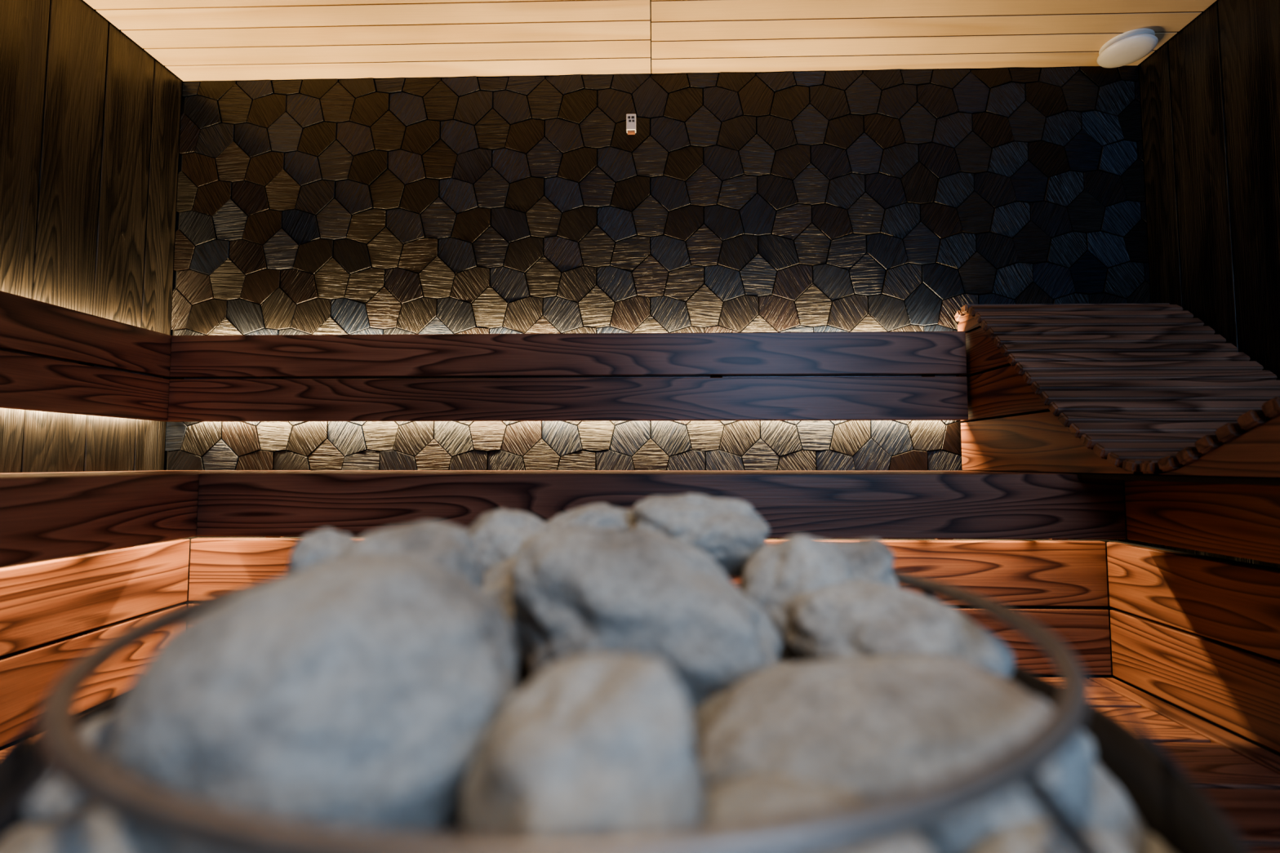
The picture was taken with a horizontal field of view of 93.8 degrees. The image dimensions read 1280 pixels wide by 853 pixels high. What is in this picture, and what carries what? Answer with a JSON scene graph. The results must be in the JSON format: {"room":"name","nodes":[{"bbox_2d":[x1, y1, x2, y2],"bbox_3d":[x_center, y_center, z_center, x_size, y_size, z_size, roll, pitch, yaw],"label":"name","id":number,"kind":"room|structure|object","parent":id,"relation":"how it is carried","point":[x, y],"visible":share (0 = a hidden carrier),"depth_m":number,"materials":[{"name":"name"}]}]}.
{"room":"spa","nodes":[
{"label":"spa","id":0,"kind":"room"},
{"bbox_2d":[82,0,1217,79],"bbox_3d":[-0.003,-1.507,0.548,3.679,0.082,3.512,0,-3,1],"label":"ceiling","id":1,"kind":"structure","parent":0,"point":[82,0],"depth_m":2.09,"materials":[{"name":"beige wood"}]},
{"bbox_2d":[83,0,542,8],"bbox_3d":[-0.877,-1.376,1.890,1.816,0.018,0.088,0,-3,1],"label":"board","id":2,"kind":"object","parent":1,"relation":"attached to","point":[95,4],"visible":1,"depth_m":1.93,"materials":[{"name":"brown wood"}]},
{"bbox_2d":[95,0,650,29],"bbox_3d":[-0.874,-1.370,1.982,1.816,0.018,0.088,0,-3,1],"label":"board","id":3,"kind":"object","parent":1,"relation":"attached to","point":[544,11],"visible":0.86,"depth_m":1.98,"materials":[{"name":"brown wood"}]},
{"bbox_2d":[120,19,650,48],"bbox_3d":[-0.872,-1.365,2.074,1.816,0.018,0.088,0,-3,1],"label":"board","id":4,"kind":"object","parent":1,"relation":"attached to","point":[637,28],"visible":0.82,"depth_m":2.07,"materials":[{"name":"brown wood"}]},
{"bbox_2d":[143,39,650,65],"bbox_3d":[-0.870,-1.359,2.167,1.816,0.018,0.088,0,-3,1],"label":"board","id":5,"kind":"object","parent":1,"relation":"attached to","point":[632,47],"visible":0.8,"depth_m":2.16,"materials":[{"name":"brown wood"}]},
{"bbox_2d":[164,57,650,81],"bbox_3d":[-0.867,-1.353,2.259,1.816,0.018,0.089,0,-3,1],"label":"board","id":6,"kind":"object","parent":1,"relation":"attached to","point":[626,65],"visible":0.84,"depth_m":2.25,"materials":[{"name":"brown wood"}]},
{"bbox_2d":[651,49,1155,73],"bbox_3d":[0.949,-1.356,2.217,1.812,0.018,0.081,0,-3,1],"label":"board","id":7,"kind":"object","parent":1,"relation":"attached to","point":[1048,59],"visible":0.78,"depth_m":2.21,"materials":[{"name":"brown wood"}]},
{"bbox_2d":[651,31,1177,58],"bbox_3d":[0.947,-1.361,2.129,1.812,0.018,0.088,0,-3,1],"label":"board","id":8,"kind":"object","parent":1,"relation":"attached to","point":[1090,42],"visible":0.79,"depth_m":2.12,"materials":[{"name":"brown wood"}]},
{"bbox_2d":[651,11,1201,40],"bbox_3d":[0.945,-1.367,2.036,1.812,0.018,0.088,0,-3,1],"label":"board","id":9,"kind":"object","parent":1,"relation":"attached to","point":[1170,21],"visible":0.84,"depth_m":2.03,"materials":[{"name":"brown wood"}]},
{"bbox_2d":[651,0,1216,21],"bbox_3d":[0.942,-1.373,1.944,1.812,0.018,0.088,0,-3,1],"label":"board","id":10,"kind":"object","parent":1,"relation":"attached to","point":[661,10],"visible":1,"depth_m":1.95,"materials":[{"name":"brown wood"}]},
{"bbox_2d":[1096,27,1158,67],"bbox_3d":[1.720,-1.330,2.116,0.169,0.046,0.169,0,-3,1],"label":"ceiling vent","id":11,"kind":"object","parent":1,"relation":"attached to","point":[1127,47],"depth_m":2.09,"materials":[{"name":"white plastic"}]},
{"bbox_2d":[164,64,1164,548],"bbox_3d":[0.043,-0.103,2.266,3.839,2.678,0.088,0,-3,1],"label":"wall","id":12,"kind":"structure","parent":0,"point":[183,99],"depth_m":2.27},
{"bbox_2d":[164,66,1163,548],"bbox_3d":[0.041,-0.305,2.221,3.634,2.075,0.026,0,-3,1],"label":"cladding","id":13,"kind":"object","parent":12,"relation":"attached to","point":[1073,212],"visible":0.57,"depth_m":2.24,"materials":[{"name":"brown wood"}]},
{"bbox_2d":[0,290,968,422],"bbox_3d":[-0.339,-0.228,1.268,2.918,0.312,1.886,0,-3,1],"label":"bench backrest","id":14,"kind":"object","parent":13,"relation":"attached to","point":[54,358],"visible":1,"depth_m":2.11,"materials":[{"name":"brown wood"}]},
{"bbox_2d":[626,113,635,134],"bbox_3d":[-0.033,-1.137,2.253,0.036,0.068,0.027,0,-3,1],"label":"sensor","id":15,"kind":"object","parent":13,"relation":"attached to","point":[630,117],"visible":1,"depth_m":2.24,"materials":[{"name":"white plastic"}]},
{"bbox_3d":[-0.002,1.178,0.430,3.839,0.100,3.600,0,-3,1],"label":"floor","id":16,"kind":"structure","parent":0,"visible":0},
{"bbox_2d":[0,493,1252,852],"bbox_3d":[-0.026,0.584,0.339,0.635,1.073,0.635,1,-4,-12],"label":"stove","id":17,"kind":"object","parent":16,"relation":"on","point":[593,677],"visible":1,"depth_m":0.23,"materials":[{"name":"stone"}]},
{"bbox_2d":[0,470,1279,756],"bbox_3d":[0.013,0.638,1.207,3.616,1.071,1.886,0,-3,1],"label":"bench","id":18,"kind":"object","parent":16,"relation":"on","point":[86,558],"visible":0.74,"depth_m":1.57,"materials":[{"name":"brown wood"}]},
{"bbox_2d":[954,302,1279,477],"bbox_3d":[1.474,-0.183,1.357,0.705,0.581,1.600,0,-3,1],"label":"lounger","id":19,"kind":"object","parent":18,"relation":"on","point":[1145,388],"visible":1,"depth_m":1.74,"materials":[{"name":"brown wood"}]},
{"bbox_2d":[0,677,1279,852],"bbox_3d":[-0.013,0.925,1.226,2.649,0.499,0.935,0,-3,1],"label":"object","id":20,"kind":"structure","parent":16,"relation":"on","point":[1242,778],"depth_m":1.22,"materials":[{"name":"brown wood"}]},
{"bbox_3d":[1.876,-0.214,0.422,0.080,2.678,3.512,0,-3,1],"label":"wall","id":21,"kind":"structure","parent":0,"visible":0},
{"bbox_2d":[1138,41,1196,554],"bbox_3d":[1.868,-0.065,2.094,0.020,2.582,0.127,0,-3,1],"label":"plank","id":22,"kind":"object","parent":21,"relation":"attached to","point":[1155,90],"visible":0.41,"depth_m":2.14,"materials":[{"name":"brown wood"}]},
{"bbox_2d":[1168,0,1252,564],"bbox_3d":[1.864,-0.075,1.937,0.020,2.582,0.182,0,-3,1],"label":"plank","id":23,"kind":"object","parent":21,"relation":"attached to","point":[1201,160],"visible":0.42,"depth_m":1.97,"materials":[{"name":"brown wood"}]},
{"bbox_3d":[-1.882,-0.208,0.517,0.080,2.678,3.512,0,-3,1],"label":"wall","id":24,"kind":"structure","parent":0,"visible":0},
{"bbox_2d":[0,0,49,472],"bbox_3d":[-1.803,-0.092,1.653,0.020,2.582,0.187,0,-3,1],"label":"plank","id":25,"kind":"object","parent":24,"relation":"attached to","point":[24,24],"visible":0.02,"depth_m":1.72,"materials":[{"name":"brown wood"}]},
{"bbox_2d":[20,0,108,472],"bbox_3d":[-1.798,-0.080,1.842,0.020,2.582,0.187,0,-3,1],"label":"plank","id":26,"kind":"object","parent":24,"relation":"attached to","point":[68,182],"visible":0.38,"depth_m":1.87,"materials":[{"name":"brown wood"}]},
{"bbox_2d":[83,22,154,471],"bbox_3d":[-1.793,-0.069,2.029,0.020,2.582,0.182,0,-3,1],"label":"plank","id":27,"kind":"object","parent":24,"relation":"attached to","point":[117,290],"visible":0.4,"depth_m":2.06,"materials":[{"name":"brown wood"}]},
{"bbox_2d":[133,58,182,471],"bbox_3d":[-1.789,-0.059,2.187,0.020,2.582,0.127,0,-3,1],"label":"plank","id":28,"kind":"object","parent":24,"relation":"attached to","point":[159,246],"visible":0.4,"depth_m":2.22,"materials":[{"name":"brown wood"}]}
]}

